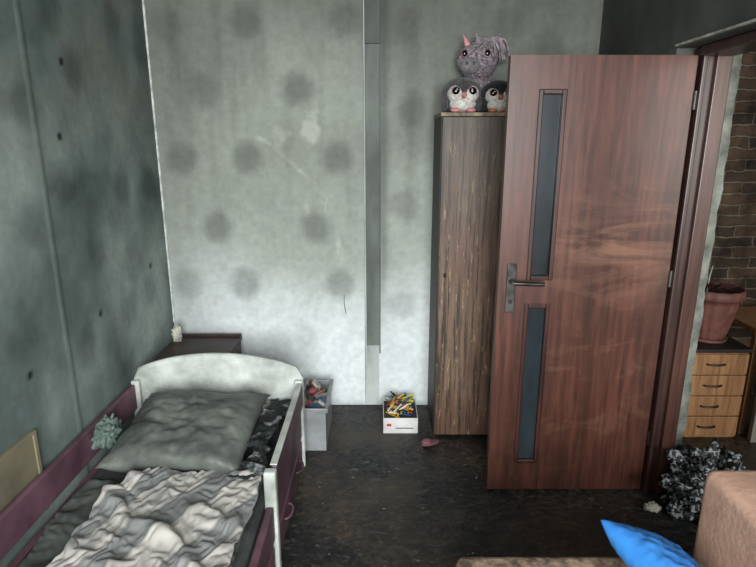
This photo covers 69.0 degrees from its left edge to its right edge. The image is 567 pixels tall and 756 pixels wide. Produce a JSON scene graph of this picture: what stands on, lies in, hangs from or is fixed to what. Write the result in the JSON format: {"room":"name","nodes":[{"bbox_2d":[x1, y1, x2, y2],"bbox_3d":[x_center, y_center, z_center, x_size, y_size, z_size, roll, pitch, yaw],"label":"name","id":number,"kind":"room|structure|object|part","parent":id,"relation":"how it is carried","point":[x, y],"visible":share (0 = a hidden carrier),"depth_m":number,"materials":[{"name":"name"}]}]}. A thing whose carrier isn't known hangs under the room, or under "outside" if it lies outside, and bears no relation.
{"room":"child's bedroom","nodes":[
{"label":"child's bedroom","id":0,"kind":"room"},
{"bbox_2d":[0,0,173,566],"bbox_3d":[-1.230,0.108,0.880,0.001,2.550,4.650,0,14,0],"label":"wall","id":1,"kind":"structure","parent":0,"point":[85,295],"depth_m":2.20,"materials":[{"name":"paint"}]},
{"bbox_2d":[0,430,48,512],"bbox_3d":[-1.220,0.780,1.574,0.016,0.322,0.857,0,14,0],"label":"wooden board","id":2,"kind":"object","parent":1,"relation":"attached to","point":[20,464],"visible":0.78,"depth_m":1.86,"materials":[{"name":"beige wood"}]},
{"bbox_3d":[-1.220,0.631,1.527,0.016,0.011,0.841,0,15,0],"label":"panel","id":3,"kind":"part","parent":2,"relation":"part of","materials":[{"name":"beige wood"}]},
{"bbox_2d":[142,0,174,321],"bbox_3d":[-1.224,-0.734,3.058,0.010,1.990,0.009,0,14,0],"label":"trim","id":4,"kind":"structure","parent":1,"relation":"attached to","point":[143,1],"depth_m":3.06,"materials":[{"name":"white plastic"}]},
{"bbox_2d":[144,0,603,404],"bbox_3d":[-0.005,-0.474,3.131,2.450,2.550,0.001,0,14,0],"label":"wall","id":5,"kind":"structure","parent":0,"point":[259,104],"depth_m":3.07,"materials":[{"name":"paint"}]},
{"bbox_2d":[363,0,380,403],"bbox_3d":[-0.031,-0.471,3.118,0.094,2.530,0.021,0,14,0],"label":"strip","id":6,"kind":"object","parent":5,"relation":"attached to","point":[371,8],"visible":1,"depth_m":3.12,"materials":[{"name":"grey metal"}]},
{"bbox_3d":[-0.030,-1.482,2.856,0.084,0.440,0.021,0,15,0],"label":"plate","id":7,"kind":"part","parent":6,"relation":"part of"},
{"bbox_3d":[-0.030,-0.448,3.130,0.076,1.700,0.009,0,15,0],"label":"plate","id":8,"kind":"part","parent":6,"relation":"part of","materials":[{"name":"grey metal"}]},
{"bbox_3d":[-0.030,0.564,3.393,0.074,0.390,0.007,0,15,0],"label":"plate","id":9,"kind":"part","parent":6,"relation":"part of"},
{"bbox_2d":[281,394,755,566],"bbox_3d":[1.060,1.372,1.284,4.880,0.100,5.000,0,14,0],"label":"floor","id":10,"kind":"structure","parent":0,"point":[346,527],"depth_m":2.49,"materials":[{"name":"black carpet"}]},
{"bbox_2d":[0,353,305,566],"bbox_3d":[-0.778,0.877,1.802,0.854,0.600,1.994,0,14,0],"label":"bed","id":11,"kind":"object","parent":10,"relation":"on","point":[262,540],"visible":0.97,"depth_m":2.30,"materials":[{"name":"white wood"}]},
{"bbox_2d":[91,412,122,449],"bbox_3d":[-1.155,0.623,2.346,0.114,0.116,0.183,0,14,0],"label":"crumpled cloth","id":12,"kind":"object","parent":11,"relation":"on","point":[107,430],"visible":0.96,"depth_m":2.30,"materials":[{"name":"teal fabric"}]},
{"bbox_3d":[-1.185,0.700,2.744,0.040,0.470,0.024,0,15,0],"label":"post","id":13,"kind":"part","parent":11,"relation":"part of","materials":[{"name":"white wood"}]},
{"bbox_2d":[17,475,262,566],"bbox_3d":[-0.803,0.900,1.586,0.716,0.032,1.231,0,14,0],"label":"blanket","id":14,"kind":"object","parent":11,"relation":"on","point":[59,531],"visible":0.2,"depth_m":1.89,"materials":[{"name":"grey fabric"}]},
{"bbox_2d":[48,466,264,566],"bbox_3d":[-0.733,0.853,1.555,0.571,0.056,1.248,1,15,2],"label":"striped blanket","id":15,"kind":"object","parent":14,"relation":"on","point":[156,516],"visible":0.99,"depth_m":1.82,"materials":[{"name":"fabric"}]},
{"bbox_3d":[-0.787,0.938,1.805,0.746,0.120,1.905,0,15,0],"label":"mattress","id":16,"kind":"part","parent":11,"relation":"part of","materials":[{"name":"grey fabric"}]},
{"bbox_2d":[95,390,270,472],"bbox_3d":[-0.800,0.614,2.349,0.580,0.205,0.493,1,15,4],"label":"bed pillow","id":17,"kind":"object","parent":11,"relation":"on","point":[187,430],"visible":0.96,"depth_m":2.22,"materials":[{"name":"grey fabric"}]},
{"bbox_3d":[-0.786,0.601,2.749,0.837,0.540,0.022,0,15,0],"label":"headboard","id":18,"kind":"part","parent":11,"relation":"part of","materials":[{"name":"white wood"}]},
{"bbox_2d":[227,399,290,478],"bbox_3d":[-0.507,0.638,2.383,0.168,0.037,0.668,0,15,1],"label":"duvet","id":19,"kind":"object","parent":11,"relation":"on","point":[270,417],"visible":0.98,"depth_m":2.35,"materials":[{"name":"fabric"}]},
{"bbox_3d":[-0.391,1.173,1.486,0.022,0.125,1.150,0,15,0],"label":"drawer","id":20,"kind":"part","parent":11,"relation":"part of","materials":[{"name":"purple wood"}]},
{"bbox_3d":[-0.391,0.892,2.042,0.045,0.450,0.038,0,15,0],"label":"guard post","id":21,"kind":"part","parent":11,"relation":"part of","materials":[{"name":"white wood"}]},
{"bbox_3d":[-0.366,0.947,2.290,0.030,0.010,0.110,0,15,0],"label":"drawer pull","id":22,"kind":"part","parent":11,"relation":"part of","materials":[{"name":"pink plastic"}]},
{"bbox_3d":[-0.391,0.926,2.440,0.022,0.125,0.660,0,15,0],"label":"drawer","id":23,"kind":"part","parent":11,"relation":"part of","materials":[{"name":"purple wood"}]},
{"bbox_3d":[-0.388,0.700,2.744,0.040,0.470,0.024,0,15,0],"label":"post","id":24,"kind":"part","parent":11,"relation":"part of","materials":[{"name":"white wood"}]},
{"bbox_3d":[-0.366,0.867,2.600,0.030,0.010,0.110,0,15,0],"label":"drawer pull","id":25,"kind":"part","parent":11,"relation":"part of","materials":[{"name":"plastic"}]},
{"bbox_2d":[154,334,241,360],"bbox_3d":[-1.000,0.582,3.151,0.380,0.495,0.370,0,14,0],"label":"wooden shelf","id":26,"kind":"object","parent":10,"relation":"on","point":[190,343],"visible":0.23,"depth_m":3.13,"materials":[{"name":"brown wood"}]},
{"bbox_2d":[171,323,182,341],"bbox_3d":[-1.162,0.281,3.172,0.061,0.110,0.054,0,14,0],"label":"paper scrap","id":27,"kind":"object","parent":26,"relation":"on","point":[176,333],"visible":1,"depth_m":3.16,"materials":[{"name":"white paper"}]},
{"bbox_3d":[-1.000,0.318,3.264,0.380,0.040,0.020,0,15,0],"label":"rail","id":28,"kind":"part","parent":26,"relation":"part of","materials":[{"name":"brown wood"}]},
{"bbox_3d":[-0.823,0.603,3.151,0.025,0.455,0.320,0,15,0],"label":"leg","id":29,"kind":"part","parent":26,"relation":"part of","materials":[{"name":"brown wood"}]},
{"bbox_2d":[304,379,332,450],"bbox_3d":[-0.345,0.720,3.077,0.166,0.266,0.382,0,14,0],"label":"storage bin","id":30,"kind":"object","parent":10,"relation":"on","point":[317,393],"visible":0.95,"depth_m":2.94,"materials":[{"name":"grey plastic"}]},
{"bbox_2d":[383,391,417,432],"bbox_3d":[0.128,0.742,3.217,0.195,0.152,0.262,0,14,0],"label":"box","id":31,"kind":"object","parent":10,"relation":"on","point":[400,415],"visible":1,"depth_m":3.14,"materials":[{"name":"white cardboard"}]},
{"bbox_2d":[421,438,438,445],"bbox_3d":[0.285,0.858,2.991,0.110,0.042,0.050,-7,16,-24],"label":"slipper","id":32,"kind":"object","parent":10,"relation":"on","point":[426,441],"visible":1,"depth_m":2.97,"materials":[{"name":"pink fabric"}]},
{"bbox_2d":[316,414,608,566],"bbox_3d":[0.418,0.976,2.604,1.440,0.002,1.652,0,14,0],"label":"debris","id":33,"kind":"object","parent":10,"relation":"on","point":[476,477],"visible":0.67,"depth_m":2.47,"materials":[{"name":"brown"}]},
{"bbox_2d":[427,112,505,434],"bbox_3d":[0.529,-0.026,3.027,0.450,1.735,0.385,0,14,0],"label":"tall cabinet","id":34,"kind":"object","parent":10,"relation":"on","point":[468,146],"visible":0.84,"depth_m":2.85,"materials":[{"name":"brown wood"}]},
{"bbox_2d":[442,77,481,111],"bbox_3d":[0.415,-0.930,2.715,0.187,0.169,0.188,14,20,43],"label":"plush toy","id":35,"kind":"object","parent":34,"relation":"on","point":[460,94],"visible":0.94,"depth_m":2.66,"materials":[{"name":"grey fabric"}]},
{"bbox_2d":[457,33,509,111],"bbox_3d":[0.527,-1.079,2.845,0.259,0.398,0.178,-4,15,-16],"label":"plush toy","id":36,"kind":"object","parent":34,"relation":"on","point":[477,60],"visible":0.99,"depth_m":2.77,"materials":[{"name":"fabric"}]},
{"bbox_2d":[480,80,506,111],"bbox_3d":[0.594,-0.923,2.719,0.172,0.154,0.172,14,20,43],"label":"plush toy","id":37,"kind":"object","parent":34,"relation":"on","point":[493,94],"visible":0.61,"depth_m":2.67,"materials":[{"name":"fabric"}]},
{"bbox_2d":[455,470,755,566],"bbox_3d":[0.700,1.113,0.701,0.960,0.695,2.000,0,14,0],"label":"sofa","id":38,"kind":"object","parent":10,"relation":"on","point":[726,530],"visible":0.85,"depth_m":1.52,"materials":[{"name":"fabric"}]},
{"bbox_2d":[455,557,703,566],"bbox_3d":[0.573,1.097,0.679,0.705,0.165,1.925,0,15,0],"label":"seat cushion","id":39,"kind":"object","parent":38,"relation":"on","point":[464,561],"depth_m":1.55,"materials":[{"name":"fabric"}]},
{"bbox_2d":[600,519,700,566],"bbox_3d":[0.725,0.716,1.363,0.218,0.161,0.290,-4,15,-14],"label":"cushion","id":40,"kind":"object","parent":38,"relation":"on","point":[636,546],"visible":1,"depth_m":1.36,"materials":[{"name":"fabric"}]},
{"bbox_2d":[693,470,755,566],"bbox_3d":[1.058,0.843,1.173,0.245,0.410,0.950,0,15,0],"label":"armrest","id":41,"kind":"object","parent":38,"relation":"on","point":[726,530],"depth_m":1.49,"materials":[{"name":"beige fabric"}]},
{"bbox_2d":[643,501,661,512],"bbox_3d":[1.229,0.996,2.457,0.090,0.035,0.052,0,14,0],"label":"scrap","id":42,"kind":"object","parent":10,"relation":"on","point":[651,506],"visible":1,"depth_m":2.45,"materials":[{"name":"paper"}]},
{"bbox_2d":[658,437,748,520],"bbox_3d":[1.455,0.851,2.415,0.451,0.335,0.318,0,14,0],"label":"patterned bag","id":43,"kind":"object","parent":10,"relation":"on","point":[690,466],"visible":0.49,"depth_m":2.39,"materials":[{"name":"black fabric"}]},
{"bbox_2d":[683,335,753,436],"bbox_3d":[1.808,0.552,3.198,0.375,0.530,0.485,0,14,0],"label":"drawer unit","id":44,"kind":"object","parent":10,"relation":"on","point":[719,371],"visible":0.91,"depth_m":2.98,"materials":[{"name":"brown wood"}]},
{"bbox_3d":[1.808,0.789,3.021,0.105,0.010,0.025,0,15,0],"label":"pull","id":45,"kind":"part","parent":44,"relation":"part of","materials":[{"name":"metal"}]},
{"bbox_3d":[1.808,0.670,2.991,0.105,0.010,0.025,0,15,0],"label":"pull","id":46,"kind":"part","parent":44,"relation":"part of","materials":[{"name":"metal"}]},
{"bbox_3d":[1.808,0.786,3.042,0.347,0.114,0.017,0,15,0],"label":"drawer","id":47,"kind":"part","parent":44,"relation":"part of","materials":[{"name":"brown wood"}]},
{"bbox_3d":[1.808,0.552,2.960,0.105,0.010,0.025,0,15,0],"label":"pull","id":48,"kind":"part","parent":44,"relation":"part of","materials":[{"name":"metal"}]},
{"bbox_3d":[1.808,0.668,3.012,0.347,0.114,0.017,0,15,0],"label":"drawer","id":49,"kind":"part","parent":44,"relation":"part of","materials":[{"name":"brown wood"}]},
{"bbox_3d":[1.808,0.434,2.930,0.105,0.010,0.025,0,15,0],"label":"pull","id":50,"kind":"part","parent":44,"relation":"part of","materials":[{"name":"metal"}]},
{"bbox_3d":[1.808,0.550,2.981,0.347,0.114,0.017,0,15,0],"label":"drawer","id":51,"kind":"part","parent":44,"relation":"part of","materials":[{"name":"brown wood"}]},
{"bbox_3d":[1.808,0.432,2.951,0.347,0.114,0.017,0,15,0],"label":"drawer","id":52,"kind":"part","parent":44,"relation":"part of","materials":[{"name":"brown wood"}]},
{"bbox_2d":[698,265,746,343],"bbox_3d":[1.835,0.105,3.023,0.305,0.419,0.305,0,14,0],"label":"flower pot","id":53,"kind":"object","parent":44,"relation":"on","point":[722,300],"visible":0.78,"depth_m":2.94,"materials":[{"name":"ceramic"}]},
{"bbox_2d":[733,306,755,433],"bbox_3d":[2.260,0.495,3.216,0.480,0.630,0.420,0,14,0],"label":"side table","id":54,"kind":"object","parent":10,"relation":"on","point":[745,317],"visible":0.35,"depth_m":3.06,"materials":[{"name":"brown wood"}]},
{"bbox_3d":[2.047,0.556,3.044,0.035,0.600,0.035,0,15,0],"label":"leg","id":55,"kind":"part","parent":54,"relation":"part of","materials":[{"name":"brown wood"}]},
{"bbox_2d":[747,394,755,442],"bbox_3d":[2.120,0.579,2.954,0.160,0.600,0.030,0,14,0],"label":"plank","id":56,"kind":"object","parent":10,"relation":"on","point":[751,438],"visible":1,"depth_m":3.00,"materials":[{"name":"beige wood"}]},
{"bbox_2d":[599,0,697,54],"bbox_3d":[1.304,-0.396,2.831,0.252,2.550,1.020,0,14,0],"label":"wall","id":57,"kind":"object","parent":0,"point":[628,27],"visible":0.02,"depth_m":2.46,"materials":[{"name":"grey paint"}]},
{"bbox_2d":[640,30,755,493],"bbox_3d":[1.292,0.128,2.003,0.135,1.950,0.835,0,14,0],"label":"door frame","id":58,"kind":"structure","parent":57,"relation":"attached to","point":[711,61],"depth_m":2.25,"materials":[{"name":"brown wood"}]},
{"bbox_2d":[534,55,698,488],"bbox_3d":[0.992,0.041,2.370,0.513,1.910,0.051,0,14,0],"label":"door","id":59,"kind":"structure","parent":58,"relation":"attached to","point":[627,121],"depth_m":2.32,"materials":[{"name":"brown wood"}]},
{"bbox_2d":[485,55,542,488],"bbox_3d":[0.574,0.040,2.373,0.124,1.910,0.046,0,14,0],"label":"stile","id":60,"kind":"object","parent":59,"relation":"attached to","point":[524,77],"depth_m":2.32,"materials":[{"name":"brown wood"}]},
{"bbox_3d":[0.566,0.021,2.347,0.040,0.215,0.006,0,14,0],"label":"handle","id":61,"kind":"part","parent":60,"relation":"part of","materials":[{"name":"silver metal"}]},
{"bbox_3d":[0.566,0.021,2.347,0.040,0.215,0.006,0,15,0],"label":"plate","id":62,"kind":"part","parent":60,"relation":"part of","materials":[{"name":"metal"}]},
{"bbox_2d":[513,304,528,462],"bbox_3d":[0.639,0.461,2.466,0.018,0.773,0.019,0,14,0],"label":"bead","id":63,"kind":"object","parent":60,"relation":"attached to","point":[525,317],"visible":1,"depth_m":2.45,"materials":[{"name":"brown wood"}]},
{"bbox_2d":[526,89,543,279],"bbox_3d":[0.639,-0.388,2.247,0.018,0.771,0.019,0,14,0],"label":"bead","id":64,"kind":"object","parent":60,"relation":"attached to","point":[541,91],"visible":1,"depth_m":2.23,"materials":[{"name":"brown wood"}]},
{"bbox_2d":[541,55,568,88],"bbox_3d":[0.685,-0.821,2.153,0.099,0.132,0.040,0,14,0],"label":"rail","id":65,"kind":"object","parent":60,"relation":"attached to","point":[554,67],"visible":0.71,"depth_m":2.13,"materials":[{"name":"brown wood"}]},
{"bbox_2d":[544,89,562,93],"bbox_3d":[0.685,-0.751,2.153,0.075,0.020,0.019,0,14,0],"label":"bead","id":66,"kind":"object","parent":65,"relation":"attached to","point":[546,91],"visible":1,"depth_m":2.14,"materials":[{"name":"brown wood"}]},
{"bbox_2d":[513,463,535,488],"bbox_3d":[0.685,0.893,2.596,0.099,0.146,0.040,0,14,0],"label":"rail","id":67,"kind":"object","parent":59,"relation":"attached to","point":[524,473],"visible":0.79,"depth_m":2.58,"materials":[{"name":"brown wood"}]},
{"bbox_2d":[517,458,533,462],"bbox_3d":[0.685,0.825,2.561,0.075,0.020,0.019,0,14,0],"label":"bead","id":68,"kind":"object","parent":67,"relation":"on","point":[520,460],"visible":1,"depth_m":2.55,"materials":[{"name":"brown wood"}]},
{"bbox_2d":[518,308,544,457],"bbox_3d":[0.685,0.457,2.481,0.095,0.753,0.008,0,14,0],"label":"glass","id":69,"kind":"object","parent":67,"relation":"attached to","point":[535,323],"visible":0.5,"depth_m":2.47,"materials":[{"name":"grey glass"}]},
{"bbox_2d":[514,281,544,286],"bbox_3d":[0.630,0.002,2.293,0.131,0.021,0.024,0,14,0],"label":"lever","id":70,"kind":"object","parent":59,"relation":"attached to","point":[517,283],"depth_m":2.29,"materials":[{"name":"silver metal"}]},
{"bbox_2d":[526,280,550,303],"bbox_3d":[0.685,0.032,2.373,0.099,0.120,0.040,0,14,0],"label":"rail","id":71,"kind":"object","parent":59,"relation":"attached to","point":[534,295],"visible":0.64,"depth_m":2.36,"materials":[{"name":"brown wood"}]},
{"bbox_2d":[528,304,545,307],"bbox_3d":[0.685,0.096,2.372,0.075,0.020,0.019,0,14,0],"label":"bead","id":72,"kind":"object","parent":71,"relation":"attached to","point":[530,305],"visible":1,"depth_m":2.36,"materials":[{"name":"brown wood"}]},
{"bbox_2d":[530,275,547,279],"bbox_3d":[0.685,-0.024,2.341,0.075,0.020,0.019,0,14,0],"label":"bead","id":73,"kind":"object","parent":71,"relation":"attached to","point":[533,277],"visible":1,"depth_m":2.33,"materials":[{"name":"brown wood"}]},
{"bbox_2d":[531,94,561,275],"bbox_3d":[0.685,-0.391,2.262,0.095,0.751,0.008,0,14,0],"label":"glass","id":74,"kind":"object","parent":71,"relation":"attached to","point":[551,112],"visible":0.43,"depth_m":2.25,"materials":[{"name":"grey glass"}]},
{"bbox_2d":[533,304,549,462],"bbox_3d":[0.732,0.461,2.466,0.018,0.773,0.019,0,14,0],"label":"bead","id":75,"kind":"object","parent":59,"relation":"attached to","point":[547,309],"visible":1,"depth_m":2.45,"materials":[{"name":"brown wood"}]},
{"bbox_2d":[548,89,567,279],"bbox_3d":[0.732,-0.388,2.247,0.018,0.771,0.019,0,14,0],"label":"bead","id":76,"kind":"object","parent":59,"relation":"attached to","point":[565,91],"visible":1,"depth_m":2.23,"materials":[{"name":"brown wood"}]},
{"bbox_3d":[1.241,0.706,2.523,0.014,0.070,0.014,0,14,0],"label":"hinge","id":77,"kind":"part","parent":59,"relation":"part of","materials":[{"name":"metal"}]},
{"bbox_3d":[1.241,-0.020,2.335,0.014,0.070,0.014,0,14,0],"label":"hinge","id":78,"kind":"part","parent":59,"relation":"part of","materials":[{"name":"silver metal"}]},
{"bbox_3d":[1.241,-0.717,2.155,0.014,0.070,0.014,0,14,0],"label":"hinge","id":79,"kind":"part","parent":59,"relation":"part of","materials":[{"name":"silver metal"}]},
{"bbox_2d":[654,56,732,492],"bbox_3d":[1.330,0.049,2.348,0.060,1.930,0.018,0,14,0],"label":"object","id":80,"kind":"structure","parent":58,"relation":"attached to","point":[723,64],"depth_m":2.30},
{"bbox_2d":[674,54,742,449],"bbox_3d":[1.401,0.022,2.400,0.077,1.955,0.013,0,14,0],"label":"plaster","id":81,"kind":"object","parent":57,"relation":"attached to","point":[737,59],"visible":0.41,"depth_m":2.35,"materials":[{"name":"grey paint"}]},
{"bbox_2d":[677,0,755,47],"bbox_3d":[1.304,-1.106,1.671,0.252,0.595,0.870,0,14,0],"label":"header","id":82,"kind":"object","parent":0,"point":[698,17],"visible":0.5,"depth_m":1.94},
{"bbox_2d":[675,18,755,46],"bbox_3d":[1.171,-0.822,1.724,0.011,0.010,0.910,0,14,0],"label":"trim","id":83,"kind":"structure","parent":82,"relation":"attached to","point":[751,20],"depth_m":1.89,"materials":[{"name":"paint"}]},
{"bbox_2d":[708,51,755,393],"bbox_3d":[2.415,-0.524,3.325,1.970,2.550,0.100,0,14,0],"label":"wall","id":84,"kind":"structure","parent":0,"point":[733,256],"depth_m":3.29,"materials":[{"name":"brick"}]}
]}

